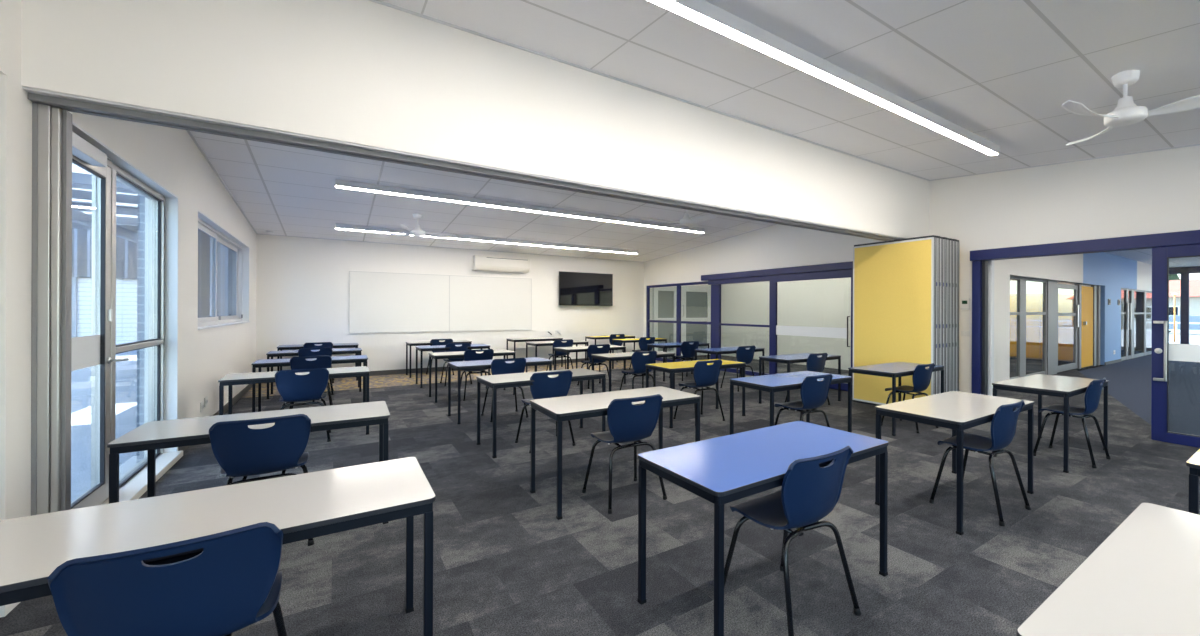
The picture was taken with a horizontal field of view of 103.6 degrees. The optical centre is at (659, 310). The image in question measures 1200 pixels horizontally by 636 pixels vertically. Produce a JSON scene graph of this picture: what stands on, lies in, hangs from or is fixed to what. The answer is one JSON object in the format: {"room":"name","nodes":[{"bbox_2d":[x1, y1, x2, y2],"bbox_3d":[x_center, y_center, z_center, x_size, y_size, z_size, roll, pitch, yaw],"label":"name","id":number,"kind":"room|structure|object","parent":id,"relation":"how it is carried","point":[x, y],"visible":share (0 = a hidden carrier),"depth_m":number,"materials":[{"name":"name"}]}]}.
{"room":"classroom","nodes":[
{"label":"classroom","id":0,"kind":"room"},
{"bbox_2d":[0,0,255,617],"bbox_3d":[-3.215,-0.387,2.255,0.220,3.600,16.570,0,0,-35],"label":"wall","id":1,"kind":"structure","parent":0,"point":[169,156],"depth_m":2.98,"materials":[{"name":"white paint"}]},
{"bbox_2d":[71,132,164,508],"bbox_3d":[-4.046,0.160,3.475,0.175,2.504,2.420,0,0,-35],"label":"door","id":2,"kind":"structure","parent":1,"relation":"in","point":[98,351],"depth_m":3.37,"materials":[{"name":"metal"}]},
{"bbox_2d":[72,121,177,452],"bbox_3d":[-4.021,0.159,3.494,0.137,2.502,2.422,0,0,-35],"label":"trim","id":3,"kind":"structure","parent":1,"relation":"attached to","point":[171,200],"depth_m":4.48,"materials":[{"name":"white"}]},
{"bbox_2d":[100,450,182,504],"bbox_3d":[-3.995,1.383,3.514,0.150,0.055,2.400,0,0,-35],"label":"trim","id":4,"kind":"structure","parent":1,"relation":"attached to","point":[133,489],"depth_m":3.78,"materials":[{"name":"paint"}]},
{"bbox_2d":[178,384,251,451],"bbox_3d":[-6.209,1.352,6.776,0.014,0.100,5.406,0,0,-35],"label":"baseboard","id":5,"kind":"structure","parent":1,"relation":"attached to","point":[248,387],"depth_m":7.02,"materials":[{"name":"grey"}]},
{"bbox_2d":[198,210,249,329],"bbox_3d":[-6.237,-0.452,6.677,0.195,1.328,3.742,0,0,-35],"label":"window","id":6,"kind":"structure","parent":1,"relation":"in","point":[238,251],"depth_m":7.57,"materials":[{"name":"silver metal"}]},
{"bbox_2d":[186,0,1199,261],"bbox_3d":[0.561,-1.681,4.775,8.850,0.737,16.420,0,0,-35],"label":"trim","id":7,"kind":"structure","parent":1,"relation":"attached to","point":[375,1],"depth_m":5.10,"materials":[{"name":"paint"}]},
{"bbox_2d":[137,193,228,462],"bbox_3d":[-6.759,-0.435,7.129,0.061,3.730,6.580,0,0,-35],"label":"wall","id":8,"kind":"structure","parent":0,"point":[141,199],"depth_m":4.42,"materials":[{"name":"blue brick"}]},
{"bbox_2d":[256,234,643,371],"bbox_3d":[-4.099,-0.240,11.630,9.000,3.300,0.150,0,0,-35],"label":"wall","id":9,"kind":"structure","parent":0,"point":[302,284],"depth_m":10.30,"materials":[{"name":"white paint"}]},
{"bbox_2d":[349,271,531,332],"bbox_3d":[-4.917,-0.168,10.953,3.915,1.310,0.028,0,0,-35],"label":"whiteboard","id":10,"kind":"object","parent":9,"relation":"attached to","point":[379,302],"visible":1,"depth_m":10.78,"materials":[{"name":"white"}]},
{"bbox_2d":[369,358,589,375],"bbox_3d":[-4.119,1.360,11.519,8.850,0.100,0.014,0,0,-35],"label":"baseboard","id":11,"kind":"structure","parent":9,"relation":"attached to","point":[399,371],"depth_m":10.52,"materials":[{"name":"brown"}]},
{"bbox_2d":[473,255,529,272],"bbox_3d":[-3.883,-1.145,11.533,1.320,0.350,0.247,0,0,-35],"label":"air conditioner","id":12,"kind":"object","parent":9,"relation":"attached to","point":[480,262],"visible":1,"depth_m":11.42,"materials":[{"name":"white plastic"}]},
{"bbox_2d":[559,271,612,305],"bbox_3d":[-2.033,-0.583,12.882,1.600,0.900,0.137,0,0,-35],"label":"television","id":13,"kind":"object","parent":9,"relation":"attached to","point":[575,288],"visible":1,"depth_m":12.80,"materials":[{"name":"black"}]},
{"bbox_2d":[21,0,928,238],"bbox_3d":[0.487,-1.634,4.882,8.850,1.120,0.240,0,0,-35],"label":"wall","id":14,"kind":"structure","parent":0,"point":[362,72],"depth_m":3.27,"materials":[{"name":"white paint"}]},
{"bbox_2d":[22,86,905,240],"bbox_3d":[0.491,-1.052,4.874,8.850,0.045,0.200,0,0,-35],"label":"track","id":15,"kind":"object","parent":14,"relation":"attached to","point":[71,103],"visible":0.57,"depth_m":3.12,"materials":[{"name":"silver metal"}]},
{"bbox_2d":[190,131,773,261],"bbox_3d":[-1.898,-1.802,8.266,9.220,0.710,8.080,0,0,-35],"label":"ceiling","id":16,"kind":"structure","parent":0,"point":[280,189],"depth_m":7.87,"materials":[{"name":"tile"}]},
{"bbox_2d":[389,213,456,237],"bbox_3d":[-4.088,-1.482,8.213,1.001,0.374,1.128,0,0,-40],"label":"ceiling fan","id":17,"kind":"object","parent":16,"relation":"hanging from","point":[417,231],"visible":1,"depth_m":8.11,"materials":[{"name":"white plastic"}]},
{"bbox_2d":[335,223,637,253],"bbox_3d":[-3.243,-1.520,10.348,6.448,0.099,0.100,0,0,-35],"label":"linear light","id":18,"kind":"object","parent":16,"relation":"attached to","point":[338,226],"visible":1,"depth_m":10.07,"materials":[{"name":"white"}]},
{"bbox_2d":[335,179,703,232],"bbox_3d":[-1.734,-1.708,8.169,6.448,0.099,0.100,0,0,-35],"label":"linear light","id":19,"kind":"object","parent":16,"relation":"attached to","point":[344,184],"visible":1,"depth_m":7.52,"materials":[{"name":"white"}]},
{"bbox_2d":[650,210,716,227],"bbox_3d":[0.319,-1.665,8.011,1.001,0.374,1.128,0,0,-15],"label":"ceiling fan","id":20,"kind":"object","parent":16,"relation":"hanging from","point":[686,220],"visible":0.87,"depth_m":7.94,"materials":[{"name":"white plastic"}]},
{"bbox_2d":[0,350,1199,635],"bbox_3d":[7.824,1.501,9.070,25.800,0.100,18.000,0,0,-35],"label":"floor","id":21,"kind":"structure","parent":0,"point":[504,564],"depth_m":3.09,"materials":[{"name":"carpet"}]},
{"bbox_2d":[31,102,71,515],"bbox_3d":[-3.143,0.185,2.430,0.100,2.455,0.137,0,0,-35],"label":"partition","id":22,"kind":"object","parent":21,"relation":"on","point":[51,282],"visible":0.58,"depth_m":2.39,"materials":[{"name":"metal"}]},
{"bbox_2d":[47,522,286,635],"bbox_3d":[-1.444,1.023,1.451,0.497,0.798,0.483,0,0,-35],"label":"chair","id":23,"kind":"object","parent":21,"relation":"on","point":[235,583],"visible":1,"depth_m":1.28,"materials":[{"name":"blue plastic"}]},
{"bbox_2d":[0,457,435,635],"bbox_3d":[-1.535,1.059,1.644,1.280,0.720,0.600,0,0,-35],"label":"desk","id":24,"kind":"object","parent":21,"relation":"on","point":[304,506],"visible":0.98,"depth_m":1.63,"materials":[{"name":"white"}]},
{"bbox_2d":[107,401,389,523],"bbox_3d":[-2.496,1.055,3.023,1.280,0.720,0.600,0,0,-33],"label":"desk","id":25,"kind":"object","parent":21,"relation":"on","point":[151,436],"visible":0.76,"depth_m":2.91,"materials":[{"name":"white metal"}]},
{"bbox_2d":[209,414,313,545],"bbox_3d":[-2.427,1.020,2.888,0.497,0.798,0.483,0,0,-35],"label":"chair","id":26,"kind":"object","parent":21,"relation":"on","point":[239,449],"visible":0.95,"depth_m":2.73,"materials":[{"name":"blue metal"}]},
{"bbox_2d":[218,366,369,434],"bbox_3d":[-3.996,1.050,5.217,1.280,0.720,0.600,0,0,-36],"label":"desk","id":27,"kind":"object","parent":21,"relation":"on","point":[229,380],"visible":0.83,"depth_m":5.07,"materials":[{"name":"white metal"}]},
{"bbox_2d":[275,368,330,441],"bbox_3d":[-3.880,1.014,5.103,0.497,0.798,0.483,0,0,-35],"label":"chair","id":28,"kind":"object","parent":21,"relation":"on","point":[292,387],"visible":0.98,"depth_m":4.95,"materials":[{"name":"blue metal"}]},
{"bbox_2d":[252,355,367,411],"bbox_3d":[-4.899,1.047,6.639,1.280,0.720,0.600,0,0,-34],"label":"desk","id":29,"kind":"object","parent":21,"relation":"on","point":[259,364],"visible":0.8,"depth_m":6.50,"materials":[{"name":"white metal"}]},
{"bbox_2d":[289,355,332,408],"bbox_3d":[-4.818,1.011,6.488,0.497,0.798,0.483,0,0,-35],"label":"chair","id":30,"kind":"object","parent":21,"relation":"on","point":[296,363],"visible":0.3,"depth_m":6.32,"materials":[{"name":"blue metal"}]},
{"bbox_2d":[266,348,361,398],"bbox_3d":[-5.853,1.044,8.000,1.280,0.720,0.600,0,0,-35],"label":"desk","id":31,"kind":"object","parent":21,"relation":"on","point":[271,354],"visible":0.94,"depth_m":7.87,"materials":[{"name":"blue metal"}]},
{"bbox_2d":[298,347,333,394],"bbox_3d":[-5.770,1.008,7.863,0.497,0.798,0.483,0,0,-35],"label":"chair","id":32,"kind":"object","parent":21,"relation":"on","point":[323,351],"visible":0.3,"depth_m":7.70,"materials":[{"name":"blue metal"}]},
{"bbox_2d":[277,343,358,380],"bbox_3d":[-6.740,1.040,9.287,1.280,0.720,0.600,0,0,-35],"label":"desk","id":33,"kind":"object","parent":21,"relation":"on","point":[336,345],"visible":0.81,"depth_m":9.18,"materials":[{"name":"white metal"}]},
{"bbox_2d":[303,342,333,382],"bbox_3d":[-6.628,1.005,9.109,0.497,0.798,0.483,0,0,-35],"label":"chair","id":34,"kind":"object","parent":21,"relation":"on","point":[324,344],"visible":0.26,"depth_m":8.95,"materials":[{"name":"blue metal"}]},
{"bbox_2d":[406,340,471,377],"bbox_3d":[-4.877,1.047,10.358,1.250,0.720,0.600,0,0,-35],"label":"desk","id":35,"kind":"object","parent":21,"relation":"on","point":[418,343],"visible":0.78,"depth_m":10.15,"materials":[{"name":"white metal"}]},
{"bbox_2d":[426,339,453,374],"bbox_3d":[-4.814,1.011,10.268,0.497,0.798,0.483,0,0,-35],"label":"chair","id":36,"kind":"object","parent":21,"relation":"on","point":[435,342],"visible":0.3,"depth_m":10.08,"materials":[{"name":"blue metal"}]},
{"bbox_2d":[415,344,489,387],"bbox_3d":[-4.017,1.050,9.117,1.250,0.720,0.600,0,0,-35],"label":"desk","id":37,"kind":"object","parent":21,"relation":"on","point":[473,346],"visible":0.81,"depth_m":8.96,"materials":[{"name":"laminate"}]},
{"bbox_2d":[440,343,471,385],"bbox_3d":[-3.935,1.014,9.052,0.497,0.798,0.483,0,0,-35],"label":"chair","id":38,"kind":"object","parent":21,"relation":"on","point":[453,348],"visible":0.67,"depth_m":8.89,"materials":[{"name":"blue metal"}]},
{"bbox_2d":[429,349,515,402],"bbox_3d":[-3.102,1.053,7.769,1.250,0.720,0.600,0,0,-35],"label":"desk","id":39,"kind":"object","parent":21,"relation":"on","point":[460,354],"visible":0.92,"depth_m":7.63,"materials":[{"name":"laminate"}]},
{"bbox_2d":[457,349,493,400],"bbox_3d":[-3.000,1.018,7.657,0.497,0.798,0.483,0,0,-35],"label":"chair","id":40,"kind":"object","parent":21,"relation":"on","point":[469,355],"visible":0.53,"depth_m":7.49,"materials":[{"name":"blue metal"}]},
{"bbox_2d":[448,357,551,423],"bbox_3d":[-2.178,1.056,6.419,1.250,0.720,0.600,0,0,-36],"label":"desk","id":41,"kind":"object","parent":21,"relation":"on","point":[460,366],"visible":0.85,"depth_m":6.27,"materials":[{"name":"laminate"}]},
{"bbox_2d":[481,358,528,421],"bbox_3d":[-2.075,1.021,6.271,0.497,0.798,0.483,0,0,-35],"label":"chair","id":42,"kind":"object","parent":21,"relation":"on","point":[498,366],"visible":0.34,"depth_m":6.11,"materials":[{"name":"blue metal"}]},
{"bbox_2d":[506,337,562,366],"bbox_3d":[-3.114,1.053,11.676,1.250,0.720,0.600,0,0,-36],"label":"desk","id":43,"kind":"object","parent":21,"relation":"on","point":[514,340],"visible":0.77,"depth_m":11.56,"materials":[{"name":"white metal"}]},
{"bbox_2d":[476,368,605,457],"bbox_3d":[-1.273,1.060,5.097,1.250,0.720,0.600,0,0,-36],"label":"desk","id":44,"kind":"object","parent":21,"relation":"on","point":[495,382],"visible":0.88,"depth_m":4.95,"materials":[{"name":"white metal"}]},
{"bbox_2d":[515,370,575,452],"bbox_3d":[-1.221,1.024,4.987,0.497,0.798,0.483,0,0,-35],"label":"chair","id":45,"kind":"object","parent":21,"relation":"on","point":[544,386],"visible":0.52,"depth_m":4.83,"materials":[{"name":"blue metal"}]},
{"bbox_2d":[526,340,588,371],"bbox_3d":[-2.272,1.056,10.400,1.250,0.720,0.600,0,0,-36],"label":"desk","id":46,"kind":"object","parent":21,"relation":"on","point":[575,342],"visible":0.69,"depth_m":10.25,"materials":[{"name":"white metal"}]},
{"bbox_2d":[546,339,572,370],"bbox_3d":[-2.180,1.020,10.233,0.497,0.798,0.483,0,0,-35],"label":"chair","id":47,"kind":"object","parent":21,"relation":"on","point":[557,343],"visible":0.76,"depth_m":10.09,"materials":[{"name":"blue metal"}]},
{"bbox_2d":[554,345,625,383],"bbox_3d":[-1.329,1.059,8.974,1.250,0.720,0.600,0,0,-36],"label":"desk","id":48,"kind":"object","parent":21,"relation":"on","point":[567,350],"visible":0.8,"depth_m":8.83,"materials":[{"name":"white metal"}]},
{"bbox_2d":[577,344,611,388],"bbox_3d":[-1.233,1.024,8.835,0.497,0.798,0.483,0,0,-35],"label":"chair","id":49,"kind":"object","parent":21,"relation":"on","point":[592,349],"visible":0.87,"depth_m":8.68,"materials":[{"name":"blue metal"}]},
{"bbox_2d":[585,335,634,363],"bbox_3d":[-1.352,1.059,12.767,1.250,0.720,0.600,0,0,-36],"label":"desk","id":50,"kind":"object","parent":21,"relation":"on","point":[626,336],"visible":0.56,"depth_m":12.61,"materials":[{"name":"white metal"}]},
{"bbox_2d":[530,386,700,519],"bbox_3d":[-0.340,1.063,3.767,1.250,0.720,0.600,0,0,-34],"label":"desk","id":51,"kind":"object","parent":21,"relation":"on","point":[565,408],"visible":0.87,"depth_m":3.65,"materials":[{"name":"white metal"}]},
{"bbox_2d":[582,394,666,513],"bbox_3d":[-0.277,1.027,3.605,0.497,0.798,0.483,0,0,-33],"label":"chair","id":52,"kind":"object","parent":21,"relation":"on","point":[627,422],"visible":1,"depth_m":3.44,"materials":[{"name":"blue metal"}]},
{"bbox_2d":[591,351,674,392],"bbox_3d":[-0.422,1.062,7.603,1.250,0.720,0.600,0,0,-36],"label":"desk","id":53,"kind":"object","parent":21,"relation":"on","point":[609,357],"visible":0.66,"depth_m":7.46,"materials":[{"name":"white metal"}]},
{"bbox_2d":[619,351,656,390],"bbox_3d":[-0.344,1.027,7.402,0.497,0.798,0.483,0,0,-35],"label":"chair","id":54,"kind":"object","parent":21,"relation":"on","point":[638,360],"visible":0.89,"depth_m":7.23,"materials":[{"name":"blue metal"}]},
{"bbox_2d":[612,338,666,370],"bbox_3d":[-0.498,1.062,11.552,1.250,0.720,0.600,0,0,-35],"label":"desk","id":55,"kind":"object","parent":21,"relation":"on","point":[631,340],"visible":0.67,"depth_m":11.42,"materials":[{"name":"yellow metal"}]},
{"bbox_2d":[629,337,654,368],"bbox_3d":[-0.410,1.027,11.285,0.497,0.798,0.483,0,0,-35],"label":"chair","id":56,"kind":"object","parent":21,"relation":"on","point":[643,341],"visible":0.72,"depth_m":11.10,"materials":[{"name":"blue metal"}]},
{"bbox_2d":[647,342,709,380],"bbox_3d":[0.402,1.065,10.007,1.250,0.720,0.600,0,0,-36],"label":"desk","id":57,"kind":"object","parent":21,"relation":"on","point":[677,344],"visible":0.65,"depth_m":9.71,"materials":[{"name":"laminate"}]},
{"bbox_2d":[669,341,698,380],"bbox_3d":[0.521,1.030,9.834,0.497,0.798,0.483,0,0,-35],"label":"chair","id":58,"kind":"object","parent":21,"relation":"on","point":[688,350],"visible":0.95,"depth_m":9.66,"materials":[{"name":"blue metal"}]},
{"bbox_2d":[645,359,745,427],"bbox_3d":[0.483,1.066,6.251,1.250,0.720,0.600,0,0,-34],"label":"desk","id":59,"kind":"object","parent":21,"relation":"on","point":[683,366],"visible":0.77,"depth_m":6.13,"materials":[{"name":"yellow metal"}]},
{"bbox_2d":[673,360,724,420],"bbox_3d":[0.511,1.030,6.124,0.497,0.798,0.483,0,0,-35],"label":"chair","id":60,"kind":"object","parent":21,"relation":"on","point":[705,375],"visible":0.99,"depth_m":5.98,"materials":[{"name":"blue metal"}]},
{"bbox_2d":[695,346,764,392],"bbox_3d":[1.300,1.069,8.692,1.250,0.720,0.600,0,0,-37],"label":"desk","id":61,"kind":"object","parent":21,"relation":"on","point":[724,350],"visible":0.6,"depth_m":8.51,"materials":[{"name":"laminate"}]},
{"bbox_2d":[720,346,755,391],"bbox_3d":[1.446,1.033,8.586,0.497,0.798,0.483,0,0,-35],"label":"chair","id":62,"kind":"object","parent":21,"relation":"on","point":[744,355],"visible":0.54,"depth_m":8.41,"materials":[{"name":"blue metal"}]},
{"bbox_2d":[637,421,888,635],"bbox_3d":[0.561,1.066,2.414,1.250,0.720,0.600,0,0,-35],"label":"desk","id":63,"kind":"object","parent":21,"relation":"on","point":[720,471],"visible":0.91,"depth_m":2.28,"materials":[{"name":"laminate"}]},
{"bbox_2d":[730,371,851,434],"bbox_3d":[1.391,1.069,4.942,1.250,0.720,0.600,0,0,-34],"label":"desk","id":64,"kind":"object","parent":21,"relation":"on","point":[772,383],"visible":0.7,"depth_m":4.82,"materials":[{"name":"blue metal"}]},
{"bbox_2d":[724,446,860,635],"bbox_3d":[0.613,1.030,2.261,0.497,0.798,0.483,0,0,-35],"label":"chair","id":65,"kind":"object","parent":21,"relation":"on","point":[809,492],"visible":1,"depth_m":2.10,"materials":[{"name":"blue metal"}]},
{"bbox_2d":[759,353,840,409],"bbox_3d":[2.193,1.072,7.323,1.250,0.720,0.600,0,0,-34],"label":"desk","id":66,"kind":"object","parent":21,"relation":"on","point":[788,359],"visible":0.77,"depth_m":7.21,"materials":[{"name":"laminate"}]},
{"bbox_2d":[774,374,832,426],"bbox_3d":[1.455,1.033,4.797,0.497,0.798,0.483,0,0,-35],"label":"chair","id":67,"kind":"object","parent":21,"relation":"on","point":[814,393],"visible":0.99,"depth_m":4.64,"materials":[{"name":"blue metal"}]},
{"bbox_2d":[785,353,829,404],"bbox_3d":[2.251,1.036,7.169,0.497,0.798,0.483,0,0,-35],"label":"chair","id":68,"kind":"object","parent":21,"relation":"on","point":[814,363],"visible":0.48,"depth_m":6.98,"materials":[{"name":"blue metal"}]},
{"bbox_2d":[848,362,943,435],"bbox_3d":[3.007,1.075,5.946,1.250,0.720,0.600,0,0,-36],"label":"desk","id":69,"kind":"object","parent":21,"relation":"on","point":[893,370],"visible":0.73,"depth_m":5.73,"materials":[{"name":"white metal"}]},
{"bbox_2d":[853,235,958,405],"bbox_3d":[3.690,0.203,7.086,0.776,2.456,1.211,0,0,-35],"label":"wall","id":70,"kind":"structure","parent":21,"relation":"on","point":[906,291],"depth_m":6.74,"materials":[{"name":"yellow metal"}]},
{"bbox_2d":[881,363,938,432],"bbox_3d":[3.081,1.039,5.803,0.497,0.798,0.483,0,0,-35],"label":"chair","id":71,"kind":"object","parent":21,"relation":"on","point":[921,378],"visible":0.91,"depth_m":5.64,"materials":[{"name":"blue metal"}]},
{"bbox_2d":[875,391,1034,534],"bbox_3d":[2.260,1.072,3.571,1.250,0.720,0.600,0,0,-34],"label":"desk","id":72,"kind":"object","parent":21,"relation":"on","point":[957,411],"visible":0.98,"depth_m":3.44,"materials":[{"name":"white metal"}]},
{"bbox_2d":[929,399,1030,525],"bbox_3d":[2.340,1.036,3.438,0.497,0.798,0.483,0,0,-35],"label":"chair","id":73,"kind":"object","parent":21,"relation":"on","point":[1004,421],"visible":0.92,"depth_m":3.30,"materials":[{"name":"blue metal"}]},
{"bbox_2d":[992,374,1108,472],"bbox_3d":[3.946,1.078,4.728,1.250,0.720,0.600,0,0,-34],"label":"desk","id":74,"kind":"object","parent":21,"relation":"on","point":[1066,387],"visible":0.88,"depth_m":4.55,"materials":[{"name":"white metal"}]},
{"bbox_2d":[1033,377,1110,467],"bbox_3d":[4.027,1.042,4.595,0.497,0.798,0.483,0,0,-35],"label":"chair","id":75,"kind":"object","parent":21,"relation":"on","point":[1093,392],"visible":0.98,"depth_m":4.50,"materials":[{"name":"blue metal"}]},
{"bbox_2d":[1016,503,1199,635],"bbox_3d":[1.456,1.069,1.142,1.250,0.720,0.600,0,0,-35],"label":"desk","id":76,"kind":"object","parent":21,"relation":"on","point":[1143,579],"visible":1,"depth_m":1.20,"materials":[{"name":"white laminate"}]},
{"bbox_2d":[1186,449,1199,514],"bbox_3d":[3.143,1.075,2.307,1.250,0.720,0.600,0,0,-35],"label":"desk","id":77,"kind":"object","parent":21,"relation":"on","point":[1193,462],"visible":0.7,"depth_m":2.18,"materials":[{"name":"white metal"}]},
{"bbox_2d":[686,278,850,369],"bbox_3d":[3.029,-0.215,11.524,2.600,3.300,8.000,0,0,-35],"label":"wall","id":78,"kind":"structure","parent":0,"point":[821,302],"depth_m":12.72,"materials":[{"name":"white"}]},
{"bbox_2d":[652,286,710,357],"bbox_3d":[0.742,0.328,14.544,2.260,2.203,0.132,0,0,-35],"label":"door","id":79,"kind":"structure","parent":78,"relation":"in","point":[695,300],"depth_m":14.56,"materials":[{"name":"white"}]},
{"bbox_2d":[380,0,1199,179],"bbox_3d":[2.861,-1.734,1.393,9.220,0.837,8.240,0,0,-35],"label":"ceiling","id":80,"kind":"structure","parent":0,"point":[1003,72],"depth_m":3.57,"materials":[{"name":"tile"}]},
{"bbox_2d":[648,0,999,155],"bbox_3d":[1.263,-1.874,3.648,6.448,0.100,0.101,0,0,-35],"label":"linear light","id":81,"kind":"object","parent":80,"relation":"attached to","point":[702,12],"visible":1,"depth_m":3.52,"materials":[{"name":"white"}]},
{"bbox_2d":[1062,70,1199,145],"bbox_3d":[3.402,-1.614,3.518,1.001,0.375,1.128,0,0,-19],"label":"ceiling fan","id":82,"kind":"object","parent":80,"relation":"hanging from","point":[1126,112],"visible":1,"depth_m":3.49,"materials":[{"name":"white plastic"}]},
{"bbox_2d":[644,145,1199,392],"bbox_3d":[4.256,-0.361,7.337,0.150,3.600,16.420,0,0,-35],"label":"wall","id":83,"kind":"structure","parent":0,"point":[1155,192],"depth_m":6.42,"materials":[{"name":"white paint"}]},
{"bbox_2d":[646,281,768,375],"bbox_3d":[0.998,0.353,11.846,0.070,2.155,4.820,0,0,-35],"label":"window","id":84,"kind":"structure","parent":83,"relation":"in","point":[715,323],"depth_m":11.42,"materials":[{"name":"blue"}]},
{"bbox_2d":[701,261,852,284],"bbox_3d":[2.448,-0.742,9.660,0.180,0.240,4.800,0,0,-35],"label":"trim","id":85,"kind":"structure","parent":83,"relation":"attached to","point":[842,268],"depth_m":9.48,"materials":[{"name":"blue"}]},
{"bbox_2d":[769,275,852,391],"bbox_3d":[3.005,0.401,8.748,0.116,2.051,2.560,0,0,-35],"label":"door","id":86,"kind":"structure","parent":83,"relation":"in","point":[774,329],"depth_m":9.37,"materials":[{"name":"blue"}]},
{"bbox_2d":[851,277,852,383],"bbox_3d":[3.454,0.336,8.158,0.030,1.900,0.280,0,0,-35],"label":"door frame","id":87,"kind":"structure","parent":83,"relation":"attached to","point":[851,277],"depth_m":8.24,"materials":[{"name":"blue"}]},
{"bbox_2d":[988,260,993,395],"bbox_3d":[4.724,0.360,6.712,0.092,2.160,0.067,0,0,-35],"label":"trim","id":88,"kind":"structure","parent":83,"relation":"attached to","point":[990,263],"depth_m":6.68,"materials":[{"name":"white"}]},
{"bbox_2d":[970,230,1199,394],"bbox_3d":[5.956,0.301,4.721,0.330,2.288,4.980,0,0,-35],"label":"trim","id":89,"kind":"structure","parent":83,"relation":"attached to","point":[979,258],"depth_m":6.33,"materials":[{"name":"blue"}]},
{"bbox_2d":[1151,244,1199,447],"bbox_3d":[5.804,0.367,4.672,0.115,2.139,1.272,0,0,-35],"label":"door","id":90,"kind":"structure","parent":83,"relation":"in","point":[1163,351],"depth_m":5.12,"materials":[{"name":"blue"}]},
{"bbox_2d":[994,252,1151,381],"bbox_3d":[11.180,-0.187,12.180,16.750,3.300,0.200,0,0,-35],"label":"wall","id":91,"kind":"structure","parent":0,"point":[1111,272],"depth_m":11.47,"materials":[{"name":"white"}]},
{"bbox_2d":[1010,276,1046,378],"bbox_3d":[7.689,0.386,9.850,2.740,2.130,0.060,0,0,-35],"label":"window","id":92,"kind":"structure","parent":91,"relation":"in","point":[1021,313],"depth_m":9.69,"materials":[{"name":"grey metal"}]},
{"bbox_2d":[1010,293,1072,361],"bbox_3d":[11.165,0.458,13.643,0.625,1.890,2.000,0,0,-35],"label":"window","id":93,"kind":"structure","parent":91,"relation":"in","point":[1034,302],"depth_m":13.49,"materials":[{"name":"clear"}]},
{"bbox_2d":[1047,280,1056,374],"bbox_3d":[8.872,0.390,10.663,0.590,2.130,0.090,0,0,-35],"label":"trim","id":94,"kind":"structure","parent":91,"relation":"attached to","point":[1051,285],"depth_m":10.59,"materials":[{"name":"grey metal"}]},
{"bbox_2d":[1057,284,1078,372],"bbox_3d":[9.782,0.409,11.272,1.600,2.065,0.085,0,0,-35],"label":"door","id":95,"kind":"structure","parent":91,"relation":"in","point":[1075,314],"depth_m":11.63,"materials":[{"name":"grey metal"}]},
{"bbox_2d":[1081,286,1092,367],"bbox_3d":[10.998,0.412,12.062,0.980,2.060,0.110,0,0,-35],"label":"door","id":96,"kind":"structure","parent":91,"relation":"in","point":[1087,292],"depth_m":12.07,"materials":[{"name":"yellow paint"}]},
{"bbox_2d":[1074,284,1100,368],"bbox_3d":[11.118,0.398,12.188,1.643,2.130,0.104,0,0,-33],"label":"trim","id":97,"kind":"structure","parent":91,"relation":"attached to","point":[1096,289],"depth_m":12.40,"materials":[{"name":"grey metal"}]},
{"bbox_2d":[1121,288,1151,360],"bbox_3d":[15.519,0.413,15.107,5.480,2.130,0.110,0,0,-35],"label":"window","id":98,"kind":"structure","parent":91,"relation":"in","point":[1131,312],"depth_m":14.36,"materials":[{"name":"grey metal"}]},
{"bbox_2d":[1010,279,1151,361],"bbox_3d":[10.887,-0.188,15.019,14.300,3.300,5.200,0,0,-35],"label":"wall","id":99,"kind":"structure","parent":0,"point":[1032,287],"depth_m":17.23,"materials":[{"name":"white"}]},
{"bbox_2d":[1169,266,1199,343],"bbox_3d":[20.881,-0.011,12.969,0.100,3.024,9.558,0,0,-35],"label":"window","id":100,"kind":"structure","parent":99,"relation":"in","point":[1185,272],"depth_m":16.46,"materials":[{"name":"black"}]},
{"bbox_2d":[1105,249,1199,267],"bbox_3d":[14.027,-1.597,8.164,16.850,0.100,9.660,0,0,-35],"label":"ceiling","id":101,"kind":"structure","parent":0,"point":[1141,255],"depth_m":13.91,"materials":[{"name":"tile"}]},
{"label":"outside","id":102,"kind":"structure","parent":0,"visible":0},
{"bbox_2d":[1169,331,1199,344],"bbox_3d":[67.656,1.911,46.852,115.400,0.100,120.000,0,0,-35],"label":"ground","id":103,"kind":"structure","parent":102,"point":[1194,336],"depth_m":29.69,"materials":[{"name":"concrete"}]},
{"bbox_2d":[1169,279,1199,314],"bbox_3d":[49.425,-0.553,44.561,9.000,4.700,12.000,0,0,-35],"label":"house","id":104,"kind":"structure","parent":103,"relation":"on","point":[1174,285],"depth_m":42.05,"materials":[{"name":"brick"}]},
{"bbox_2d":[1169,315,1199,331],"bbox_3d":[39.206,1.051,34.718,1.720,1.420,4.245,0,0,-35],"label":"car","id":105,"kind":"object","parent":103,"relation":"on","point":[1192,318],"visible":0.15,"depth_m":34.12,"materials":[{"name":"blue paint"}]},
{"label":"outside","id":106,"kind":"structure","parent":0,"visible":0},
{"bbox_2d":[71,350,137,501],"bbox_3d":[-31.854,1.387,9.572,38.530,0.090,68.000,0,0,-35],"label":"paving","id":107,"kind":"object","parent":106,"point":[126,371],"depth_m":6.21,"materials":[{"name":"concrete"}]},
{"bbox_2d":[72,228,136,344],"bbox_3d":[-22.201,-0.924,18.014,18.000,4.600,5.100,0,0,-35],"label":"building","id":108,"kind":"structure","parent":107,"relation":"on","point":[126,250],"depth_m":16.87,"materials":[{"name":"metal"}]},
{"bbox_2d":[72,163,137,242],"bbox_3d":[-12.237,-0.669,8.858,7.160,4.160,16.500,0,0,-35],"label":"roof","id":109,"kind":"structure","parent":107,"relation":"on","point":[126,198],"depth_m":11.64,"materials":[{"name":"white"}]},
{"bbox_2d":[198,229,227,317],"bbox_3d":[-9.775,-0.130,10.626,0.105,3.100,9.401,0,0,-35],"label":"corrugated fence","id":110,"kind":"object","parent":107,"relation":"on","point":[203,238],"visible":0.03,"depth_m":8.76,"materials":[{"name":"metal"}]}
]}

